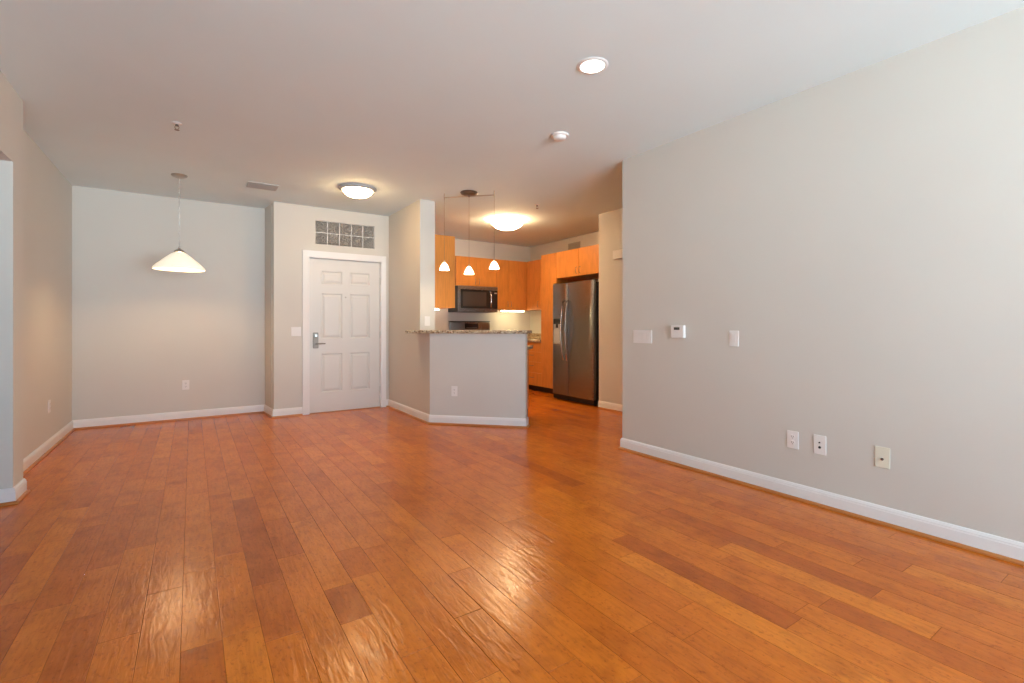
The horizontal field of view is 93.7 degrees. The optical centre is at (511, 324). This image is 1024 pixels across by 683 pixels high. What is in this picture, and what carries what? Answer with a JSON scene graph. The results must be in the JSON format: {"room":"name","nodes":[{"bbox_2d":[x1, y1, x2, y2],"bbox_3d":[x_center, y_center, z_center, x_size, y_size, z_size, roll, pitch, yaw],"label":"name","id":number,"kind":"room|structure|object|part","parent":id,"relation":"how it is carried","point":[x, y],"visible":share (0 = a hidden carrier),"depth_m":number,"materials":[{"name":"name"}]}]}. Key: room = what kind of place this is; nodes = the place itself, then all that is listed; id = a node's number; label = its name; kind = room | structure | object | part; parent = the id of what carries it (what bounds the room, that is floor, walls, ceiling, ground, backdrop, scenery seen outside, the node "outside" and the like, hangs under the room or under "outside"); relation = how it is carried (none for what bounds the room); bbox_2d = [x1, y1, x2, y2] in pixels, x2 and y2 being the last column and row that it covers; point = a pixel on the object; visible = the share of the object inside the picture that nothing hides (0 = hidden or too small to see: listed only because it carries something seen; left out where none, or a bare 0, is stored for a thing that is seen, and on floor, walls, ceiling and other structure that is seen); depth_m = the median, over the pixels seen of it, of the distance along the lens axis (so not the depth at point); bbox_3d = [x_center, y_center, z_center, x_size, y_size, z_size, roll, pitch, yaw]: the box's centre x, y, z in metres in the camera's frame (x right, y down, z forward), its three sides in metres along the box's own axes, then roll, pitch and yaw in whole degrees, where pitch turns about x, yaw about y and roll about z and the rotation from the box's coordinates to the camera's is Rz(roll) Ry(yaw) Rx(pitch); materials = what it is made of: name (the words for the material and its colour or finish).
{"room":"empty living room","nodes":[
{"label":"empty living room","id":0,"kind":"room"},
{"bbox_2d":[0,71,22,488],"bbox_3d":[-1.159,-0.195,-0.154,0.140,2.740,8.330,0,0,-34],"label":"wall","id":1,"kind":"structure","parent":0,"point":[11,103],"depth_m":3.15,"materials":[{"name":"paint"}]},
{"bbox_2d":[23,129,71,458],"bbox_3d":[-4.316,-0.195,4.346,0.120,2.740,2.660,0,0,-34],"label":"wall","id":2,"kind":"structure","parent":0,"point":[47,194],"depth_m":4.41,"materials":[{"name":"paint"}]},
{"bbox_2d":[48,400,50,412],"bbox_3d":[-4.350,0.765,4.515,0.009,0.118,0.074,0,0,-34],"label":"wall outlet","id":3,"kind":"object","parent":2,"relation":"attached to","point":[49,401],"visible":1,"depth_m":4.51,"materials":[{"name":"white plastic"}]},
{"bbox_2d":[0,405,302,506],"bbox_3d":[-3.195,1.122,4.864,2.319,0.104,2.800,0,0,-34],"label":"baseboard","id":4,"kind":"structure","parent":2,"relation":"attached to","point":[15,495],"depth_m":5.58,"materials":[{"name":"white wood"}]},
{"bbox_2d":[72,186,264,419],"bbox_3d":[-4.165,-0.195,5.973,1.935,2.740,0.120,0,0,-34],"label":"wall","id":5,"kind":"structure","parent":0,"point":[139,330],"depth_m":5.83,"materials":[{"name":"paint"}]},
{"bbox_2d":[182,380,188,389],"bbox_3d":[-4.056,0.745,5.967,0.074,0.118,0.009,0,0,-34],"label":"wall outlet","id":6,"kind":"object","parent":5,"relation":"attached to","point":[185,383],"visible":1,"depth_m":5.96,"materials":[{"name":"white plastic"}]},
{"bbox_2d":[265,202,388,408],"bbox_3d":[-2.584,-0.195,6.738,1.545,2.740,0.600,0,0,-34],"label":"wall","id":7,"kind":"structure","parent":0,"point":[289,228],"depth_m":6.23,"materials":[{"name":"paint"}]},
{"bbox_2d":[291,327,300,335],"bbox_3d":[-2.799,0.085,6.227,0.120,0.118,0.012,0,0,-34],"label":"light switch","id":8,"kind":"object","parent":7,"relation":"attached to","point":[295,331],"visible":1,"depth_m":6.22,"materials":[{"name":"white plastic"}]},
{"bbox_2d":[302,250,385,414],"bbox_3d":[-2.304,0.097,6.624,1.115,2.155,0.140,0,0,-34],"label":"trim","id":9,"kind":"structure","parent":7,"relation":"attached to","point":[306,254],"depth_m":6.36,"materials":[{"name":"white wood"}]},
{"bbox_2d":[315,220,373,248],"bbox_3d":[-2.312,-1.235,6.631,0.789,0.319,0.090,0,0,-34],"label":"window","id":10,"kind":"structure","parent":7,"relation":"in","point":[326,233],"depth_m":6.59,"materials":[{"name":"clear glass"}]},
{"bbox_2d":[310,258,379,412],"bbox_3d":[-2.279,0.141,6.611,0.955,2.053,0.109,0,0,-34],"label":"door","id":11,"kind":"structure","parent":7,"relation":"in","point":[344,295],"depth_m":6.61,"materials":[{"name":"wood"}]},
{"bbox_3d":[-2.615,0.205,6.392,0.070,0.210,0.012,0,0,-34],"label":"lock plate","id":12,"kind":"part","parent":11,"relation":"part of","materials":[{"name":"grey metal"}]},
{"bbox_2d":[310,406,379,413],"bbox_3d":[-2.303,1.171,6.636,0.950,0.006,0.112,0,0,-34],"label":"trim","id":13,"kind":"structure","parent":7,"relation":"attached to","point":[379,406],"depth_m":6.57,"materials":[{"name":"orange"}]},
{"bbox_2d":[389,199,434,410],"bbox_3d":[-1.836,-0.195,7.189,0.200,2.740,2.800,0,0,-34],"label":"wall","id":14,"kind":"structure","parent":0,"point":[411,228],"depth_m":6.26,"materials":[{"name":"paint"}]},
{"bbox_2d":[425,316,429,325],"bbox_3d":[-1.060,-0.050,6.016,0.074,0.118,0.012,0,0,-34],"label":"light switch","id":15,"kind":"object","parent":14,"relation":"attached to","point":[427,318],"visible":1,"depth_m":6.01,"materials":[{"name":"white plastic"}]},
{"bbox_2d":[435,234,454,308],"bbox_3d":[-1.362,-0.698,6.994,0.362,0.945,1.748,0,0,-34],"label":"upper cabinet","id":16,"kind":"object","parent":14,"relation":"attached to","point":[444,245],"visible":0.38,"depth_m":6.27,"materials":[{"name":"brown wood"}]},
{"bbox_3d":[-0.883,-0.698,6.526,0.020,0.941,0.436,0,0,-34],"label":"door","id":17,"kind":"part","parent":16,"relation":"part of","materials":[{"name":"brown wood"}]},
{"bbox_2d":[420,333,526,417],"bbox_3d":[-0.503,0.637,5.710,1.380,1.075,0.332,0,0,22],"label":"wall","id":18,"kind":"structure","parent":0,"point":[488,372],"depth_m":5.62,"materials":[{"name":"paint"}]},
{"bbox_2d":[451,386,456,395],"bbox_3d":[-0.679,0.781,5.658,0.074,0.118,0.010,0,0,12],"label":"wall outlet","id":19,"kind":"object","parent":18,"relation":"attached to","point":[453,388],"visible":1,"depth_m":5.66,"materials":[{"name":"white plastic"}]},
{"bbox_2d":[386,399,529,427],"bbox_3d":[-0.929,1.122,6.004,2.451,0.104,0.592,0,0,33],"label":"baseboard","id":20,"kind":"structure","parent":18,"relation":"attached to","point":[424,417],"depth_m":5.63,"materials":[{"name":"white wood"}]},
{"bbox_2d":[405,330,531,333],"bbox_3d":[-0.517,0.081,5.761,1.478,0.036,0.345,0,0,11],"label":"bar","id":21,"kind":"object","parent":18,"relation":"on","point":[406,331],"visible":0.99,"depth_m":5.58,"materials":[{"name":"stone"}]},
{"bbox_2d":[435,239,529,329],"bbox_3d":[-0.957,-0.195,8.845,3.100,2.740,0.120,0,0,-34],"label":"wall","id":22,"kind":"structure","parent":0,"point":[500,320],"depth_m":9.16,"materials":[{"name":"paint"}]},
{"bbox_2d":[455,256,495,286],"bbox_3d":[-0.710,-0.952,8.718,0.828,0.517,0.362,0,0,-34],"label":"upper cabinet","id":23,"kind":"object","parent":22,"relation":"attached to","point":[483,276],"visible":0.86,"depth_m":8.58,"materials":[{"name":"brown wood"}]},
{"bbox_3d":[-0.806,-0.952,8.488,0.411,0.513,0.020,0,0,-34],"label":"door","id":24,"kind":"part","parent":23,"relation":"part of","materials":[{"name":"brown wood"}]},
{"bbox_2d":[448,285,497,312],"bbox_3d":[-0.689,-0.457,8.668,0.800,0.462,0.462,0,0,-34],"label":"microwave","id":25,"kind":"object","parent":23,"relation":"attached to","point":[468,299],"visible":0.99,"depth_m":8.50,"materials":[{"name":"silver metal"}]},
{"bbox_3d":[-0.644,-0.460,8.507,0.614,0.328,0.025,0,0,-34],"label":"door glass","id":26,"kind":"part","parent":25,"relation":"part of","materials":[{"name":"black glass"}]},
{"bbox_3d":[-0.327,-0.460,8.718,0.143,0.328,0.025,0,0,-34],"label":"control panel","id":27,"kind":"part","parent":25,"relation":"part of","materials":[{"name":"black glass"}]},
{"bbox_3d":[-0.461,-0.952,8.719,0.411,0.513,0.020,0,0,-34],"label":"door","id":28,"kind":"part","parent":23,"relation":"part of","materials":[{"name":"brown wood"}]},
{"bbox_2d":[496,259,537,310],"bbox_3d":[0.051,-0.748,9.226,0.996,0.925,0.362,0,0,-34],"label":"upper cabinet","id":29,"kind":"object","parent":22,"relation":"attached to","point":[511,276],"visible":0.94,"depth_m":9.02,"materials":[{"name":"brown wood"}]},
{"bbox_3d":[-0.175,-0.748,8.909,0.266,0.921,0.020,0,0,-34],"label":"door","id":30,"kind":"part","parent":29,"relation":"part of","materials":[{"name":"brown wood"}]},
{"bbox_2d":[500,310,524,311],"bbox_3d":[0.010,-0.270,9.134,0.520,0.029,0.070,0,0,-34],"label":"light","id":31,"kind":"object","parent":29,"relation":"attached to","point":[500,310],"visible":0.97,"depth_m":9.12,"materials":[{"name":"white plastic"}]},
{"bbox_3d":[0.099,-0.748,9.092,0.386,0.921,0.020,0,0,-34],"label":"door","id":32,"kind":"part","parent":29,"relation":"part of","materials":[{"name":"brown wood"}]},
{"bbox_2d":[527,333,540,338],"bbox_3d":[0.285,0.214,8.901,0.969,0.099,1.162,0,0,-34],"label":"backsplash","id":33,"kind":"structure","parent":22,"relation":"attached to","point":[530,335],"depth_m":9.50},
{"bbox_2d":[0,389,1023,682],"bbox_3d":[-0.310,1.175,2.387,9.454,0.002,14.097,0,0,-34],"label":"floor","id":34,"kind":"structure","parent":0,"point":[380,544],"depth_m":2.35,"materials":[{"name":"brown wood"}]},
{"bbox_2d":[449,321,489,329],"bbox_3d":[-0.597,0.551,8.580,0.839,1.245,0.713,0,0,-34],"label":"range","id":35,"kind":"object","parent":34,"relation":"on","point":[453,325],"visible":0.1,"depth_m":8.81,"materials":[{"name":"silver metal"}]},
{"bbox_2d":[527,350,528,416],"bbox_3d":[-0.275,0.741,6.045,0.898,0.867,0.618,0,0,11],"label":"base cabinet","id":36,"kind":"object","parent":34,"relation":"on","point":[527,350],"visible":0.06,"depth_m":6.12,"materials":[{"name":"brown wood"}]},
{"bbox_2d":[527,342,544,391],"bbox_3d":[0.596,0.741,8.729,0.642,0.867,0.533,0,0,-34],"label":"base cabinet","id":37,"kind":"object","parent":34,"relation":"on","point":[535,353],"visible":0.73,"depth_m":8.51,"materials":[{"name":"brown wood"}]},
{"bbox_2d":[527,338,540,342],"bbox_3d":[0.285,0.285,8.900,0.968,0.040,1.161,0,0,-34],"label":"countertop","id":38,"kind":"structure","parent":37,"relation":"on","point":[528,339],"depth_m":8.62,"materials":[{"name":"stone"}]},
{"bbox_3d":[0.365,0.391,8.575,0.020,0.164,0.531,0,0,-34],"label":"drawer","id":39,"kind":"part","parent":37,"relation":"part of","materials":[{"name":"brown wood"}]},
{"bbox_3d":[0.365,0.565,8.575,0.020,0.176,0.531,0,0,-34],"label":"drawer","id":40,"kind":"part","parent":37,"relation":"part of","materials":[{"name":"brown wood"}]},
{"bbox_3d":[0.365,0.750,8.575,0.020,0.186,0.531,0,0,-34],"label":"drawer","id":41,"kind":"part","parent":37,"relation":"part of","materials":[{"name":"brown wood"}]},
{"bbox_3d":[0.365,0.960,8.575,0.020,0.226,0.531,0,0,-34],"label":"drawer","id":42,"kind":"part","parent":37,"relation":"part of","materials":[{"name":"brown wood"}]},
{"bbox_2d":[541,253,583,393],"bbox_3d":[0.863,-0.018,8.329,0.642,2.384,0.422,0,0,-34],"label":"pantry cabinet","id":43,"kind":"object","parent":34,"relation":"on","point":[548,261],"visible":0.24,"depth_m":8.20,"materials":[{"name":"brown wood"}]},
{"bbox_3d":[0.631,0.500,8.175,0.020,1.146,0.420,0,0,-34],"label":"door","id":44,"kind":"part","parent":43,"relation":"part of","materials":[{"name":"brown wood"}]},
{"bbox_3d":[0.631,-0.642,8.175,0.020,1.131,0.420,0,0,-34],"label":"door","id":45,"kind":"part","parent":43,"relation":"part of","materials":[{"name":"brown wood"}]},
{"bbox_2d":[553,279,598,405],"bbox_3d":[1.191,0.257,7.453,0.880,1.834,0.942,0,0,-34],"label":"refrigerator","id":46,"kind":"object","parent":34,"relation":"on","point":[575,304],"visible":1,"depth_m":7.17,"materials":[{"name":"silver metal"}]},
{"bbox_3d":[0.712,-0.058,7.529,0.016,0.085,0.185,0,0,-34],"label":"dispenser panel","id":47,"kind":"part","parent":46,"relation":"part of","materials":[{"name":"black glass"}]},
{"bbox_3d":[0.712,0.145,7.529,0.016,0.319,0.185,0,0,-34],"label":"dispenser frame","id":48,"kind":"part","parent":46,"relation":"part of","materials":[{"name":"beige metal"}]},
{"bbox_3d":[0.759,0.216,7.516,0.070,1.727,0.359,0,0,-34],"label":"freezer door","id":49,"kind":"part","parent":46,"relation":"part of","materials":[{"name":"silver metal"}]},
{"bbox_3d":[0.777,0.083,7.360,0.088,0.933,0.028,0,0,-23],"label":"door handle","id":50,"kind":"part","parent":46,"relation":"part of","materials":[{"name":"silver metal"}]},
{"bbox_3d":[0.826,0.083,7.286,0.088,0.933,0.028,0,0,-44],"label":"door handle","id":51,"kind":"part","parent":46,"relation":"part of","materials":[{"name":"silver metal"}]},
{"bbox_3d":[1.022,0.216,7.121,0.070,1.727,0.577,0,0,-34],"label":"door","id":52,"kind":"part","parent":46,"relation":"part of","materials":[{"name":"silver metal"}]},
{"bbox_2d":[0,0,1023,246],"bbox_3d":[-0.381,-1.625,2.780,9.550,0.120,12.750,0,0,-34],"label":"ceiling","id":53,"kind":"structure","parent":0,"point":[411,101],"depth_m":3.12,"materials":[{"name":"paint"}]},
{"bbox_2d":[172,121,181,130],"bbox_3d":[-2.599,-1.538,3.724,0.068,0.052,0.068,0,0,-34],"label":"sprinkler","id":54,"kind":"object","parent":53,"relation":"attached to","point":[177,124],"visible":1,"depth_m":3.71,"materials":[{"name":"white metal"}]},
{"bbox_2d":[152,173,205,271],"bbox_3d":[-3.475,-1.071,5.014,0.462,0.988,0.462,0,0,-34],"label":"pendant lamp","id":55,"kind":"object","parent":53,"relation":"hanging from","point":[178,261],"visible":1,"depth_m":4.96,"materials":[{"name":"white glass"}]},
{"bbox_3d":[-3.475,-0.667,5.014,0.462,0.180,0.462,0,0,-34],"label":"lamp shade","id":56,"kind":"part","parent":55,"relation":"part of","materials":[{"name":"white glass"}]},
{"bbox_3d":[-3.475,-1.159,5.014,0.015,0.750,0.015,0,0,11],"label":"chain","id":57,"kind":"part","parent":55,"relation":"part of","materials":[{"name":"silver metal"}]},
{"bbox_2d":[246,181,278,190],"bbox_3d":[-2.807,-1.560,5.400,0.300,0.008,0.240,0,0,-34],"label":"ceiling vent","id":58,"kind":"object","parent":53,"relation":"in","point":[250,184],"visible":1,"depth_m":5.40,"materials":[{"name":"grey metal"}]},
{"bbox_2d":[338,183,376,198],"bbox_3d":[-1.763,-1.504,5.483,0.418,0.121,0.418,0,0,36],"label":"ceiling lamp","id":59,"kind":"object","parent":53,"relation":"attached to","point":[354,190],"visible":1,"depth_m":5.37,"materials":[{"name":"white glass"}]},
{"bbox_3d":[-1.763,-1.495,5.483,0.324,0.079,0.324,0,0,36],"label":"lamp shade","id":60,"kind":"part","parent":59,"relation":"part of","materials":[{"name":"white glass"}]},
{"bbox_2d":[439,190,498,274],"bbox_3d":[-0.506,-1.081,5.654,0.728,0.966,0.206,0,0,11],"label":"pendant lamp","id":61,"kind":"object","parent":53,"relation":"hanging from","point":[469,193],"visible":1,"depth_m":5.62,"materials":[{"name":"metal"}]},
{"bbox_3d":[-0.805,-0.697,5.714,0.118,0.088,0.118,0,0,11],"label":"lamp shade","id":62,"kind":"part","parent":61,"relation":"part of","materials":[{"name":"white glass"}]},
{"bbox_3d":[-0.506,-0.642,5.654,0.118,0.088,0.118,0,0,11],"label":"lamp shade","id":63,"kind":"part","parent":61,"relation":"part of","materials":[{"name":"white glass"}]},
{"bbox_3d":[-0.207,-0.697,5.594,0.118,0.088,0.118,0,0,11],"label":"lamp shade","id":64,"kind":"part","parent":61,"relation":"part of","materials":[{"name":"white glass"}]},
{"bbox_2d":[491,217,522,230],"bbox_3d":[-0.068,-1.483,7.136,0.481,0.164,0.470,0,0,36],"label":"ceiling lamp","id":65,"kind":"object","parent":53,"relation":"attached to","point":[502,223],"visible":1,"depth_m":6.99,"materials":[{"name":"white glass"}]},
{"bbox_2d":[551,131,568,141],"bbox_3d":[0.394,-1.544,3.952,0.146,0.042,0.146,0,0,-34],"label":"smoke detector","id":66,"kind":"object","parent":53,"relation":"attached to","point":[560,136],"visible":1,"depth_m":3.92,"materials":[{"name":"white plastic"}]},
{"bbox_2d":[577,57,608,73],"bbox_3d":[0.485,-1.560,2.896,0.190,0.008,0.190,0,0,-34],"label":"recessed light","id":67,"kind":"object","parent":53,"relation":"in","point":[591,65],"visible":1,"depth_m":2.88,"materials":[{"name":"white glass"}]},
{"bbox_2d":[530,231,598,338],"bbox_3d":[1.173,-0.195,8.552,0.120,2.740,2.970,0,0,-34],"label":"wall","id":68,"kind":"structure","parent":0,"point":[590,239],"depth_m":9.10,"materials":[{"name":"paint"}]},
{"bbox_2d":[527,259,540,309],"bbox_3d":[0.630,-0.748,8.931,0.362,0.925,0.828,0,0,-34],"label":"upper cabinet","id":69,"kind":"object","parent":68,"relation":"attached to","point":[533,267],"visible":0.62,"depth_m":8.98,"materials":[{"name":"brown wood"}]},
{"bbox_3d":[0.631,-0.748,8.680,0.020,0.921,0.406,0,0,-34],"label":"door","id":70,"kind":"part","parent":69,"relation":"part of","materials":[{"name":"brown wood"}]},
{"bbox_2d":[568,241,579,249],"bbox_3d":[1.105,-1.375,8.537,0.008,0.180,0.320,0,0,-34],"label":"air vent","id":71,"kind":"object","parent":68,"relation":"in","point":[574,245],"visible":0.62,"depth_m":8.53,"materials":[{"name":"beige metal"}]},
{"bbox_2d":[557,244,598,279],"bbox_3d":[1.284,-0.992,7.698,0.642,0.437,1.088,0,0,-34],"label":"upper cabinet","id":72,"kind":"object","parent":68,"relation":"attached to","point":[582,263],"visible":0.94,"depth_m":7.56,"materials":[{"name":"brown wood"}]},
{"bbox_3d":[0.901,-0.992,7.770,0.020,0.433,0.541,0,0,-34],"label":"door","id":73,"kind":"part","parent":72,"relation":"part of","materials":[{"name":"brown wood"}]},
{"bbox_3d":[1.203,-0.992,7.317,0.020,0.433,0.541,0,0,-34],"label":"door","id":74,"kind":"part","parent":72,"relation":"part of","materials":[{"name":"brown wood"}]},
{"bbox_2d":[599,208,621,404],"bbox_3d":[2.215,-0.195,5.070,2.250,2.740,3.980,0,0,-34],"label":"wall","id":75,"kind":"structure","parent":0,"point":[610,223],"depth_m":6.63,"materials":[{"name":"paint"}]},
{"bbox_2d":[597,401,621,412],"bbox_3d":[2.289,1.122,5.192,0.030,0.104,3.860,0,0,-34],"label":"baseboard","id":76,"kind":"structure","parent":75,"relation":"attached to","point":[609,406],"depth_m":6.60,"materials":[{"name":"white wood"}]},
{"bbox_3d":[2.283,1.165,5.187,0.016,0.018,3.860,0,0,-34],"label":"shoe moulding","id":77,"kind":"part","parent":76,"relation":"part of","materials":[{"name":"orange wood"}]},
{"bbox_2d":[613,249,621,259],"bbox_3d":[1.434,-0.950,6.460,0.046,0.120,0.180,0,0,-34],"label":"door chime","id":78,"kind":"object","parent":75,"relation":"attached to","point":[617,254],"visible":0.72,"depth_m":6.45,"materials":[{"name":"white plastic"}]},
{"bbox_2d":[622,7,1023,542],"bbox_3d":[3.005,-0.195,1.739,0.130,2.740,6.860,0,0,-34],"label":"wall","id":79,"kind":"structure","parent":0,"point":[860,233],"depth_m":2.96,"materials":[{"name":"paint"}]},
{"bbox_2d":[633,330,651,342],"bbox_3d":[1.183,0.105,4.343,0.012,0.113,0.208,0,0,-34],"label":"light switch","id":80,"kind":"object","parent":79,"relation":"attached to","point":[639,336],"visible":1,"depth_m":4.34,"materials":[{"name":"white plastic"}]},
{"bbox_2d":[671,325,685,337],"bbox_3d":[1.389,0.055,4.015,0.034,0.104,0.126,0,0,-34],"label":"thermostat","id":81,"kind":"object","parent":79,"relation":"attached to","point":[677,331],"visible":1,"depth_m":3.99,"materials":[{"name":"white plastic"}]},
{"bbox_2d":[729,331,738,346],"bbox_3d":[1.670,0.102,3.613,0.012,0.118,0.074,0,0,-34],"label":"light switch","id":82,"kind":"object","parent":79,"relation":"attached to","point":[733,335],"visible":1,"depth_m":3.61,"materials":[{"name":"white plastic"}]},
{"bbox_2d":[787,430,798,448],"bbox_3d":[1.907,0.779,3.260,0.009,0.118,0.074,0,0,-34],"label":"wall outlet","id":83,"kind":"object","parent":79,"relation":"attached to","point":[792,436],"visible":1,"depth_m":3.25,"materials":[{"name":"white plastic"}]},
{"bbox_2d":[814,434,825,455],"bbox_3d":[1.999,0.779,3.118,0.014,0.124,0.074,0,0,-34],"label":"outlet","id":84,"kind":"object","parent":79,"relation":"attached to","point":[819,441],"visible":1,"depth_m":3.11,"materials":[{"name":"white plastic"}]},
{"bbox_2d":[618,438,1023,565],"bbox_3d":[2.984,1.122,1.743,0.161,0.104,6.891,0,0,-34],"label":"baseboard","id":85,"kind":"structure","parent":79,"relation":"attached to","point":[998,547],"depth_m":2.95,"materials":[{"name":"white wood"}]},
{"bbox_2d":[875,446,889,468],"bbox_3d":[2.185,0.783,2.834,0.020,0.124,0.074,0,0,-34],"label":"outlet","id":86,"kind":"object","parent":79,"relation":"attached to","point":[882,454],"visible":1,"depth_m":2.83,"materials":[{"name":"beige plastic"}]}
]}

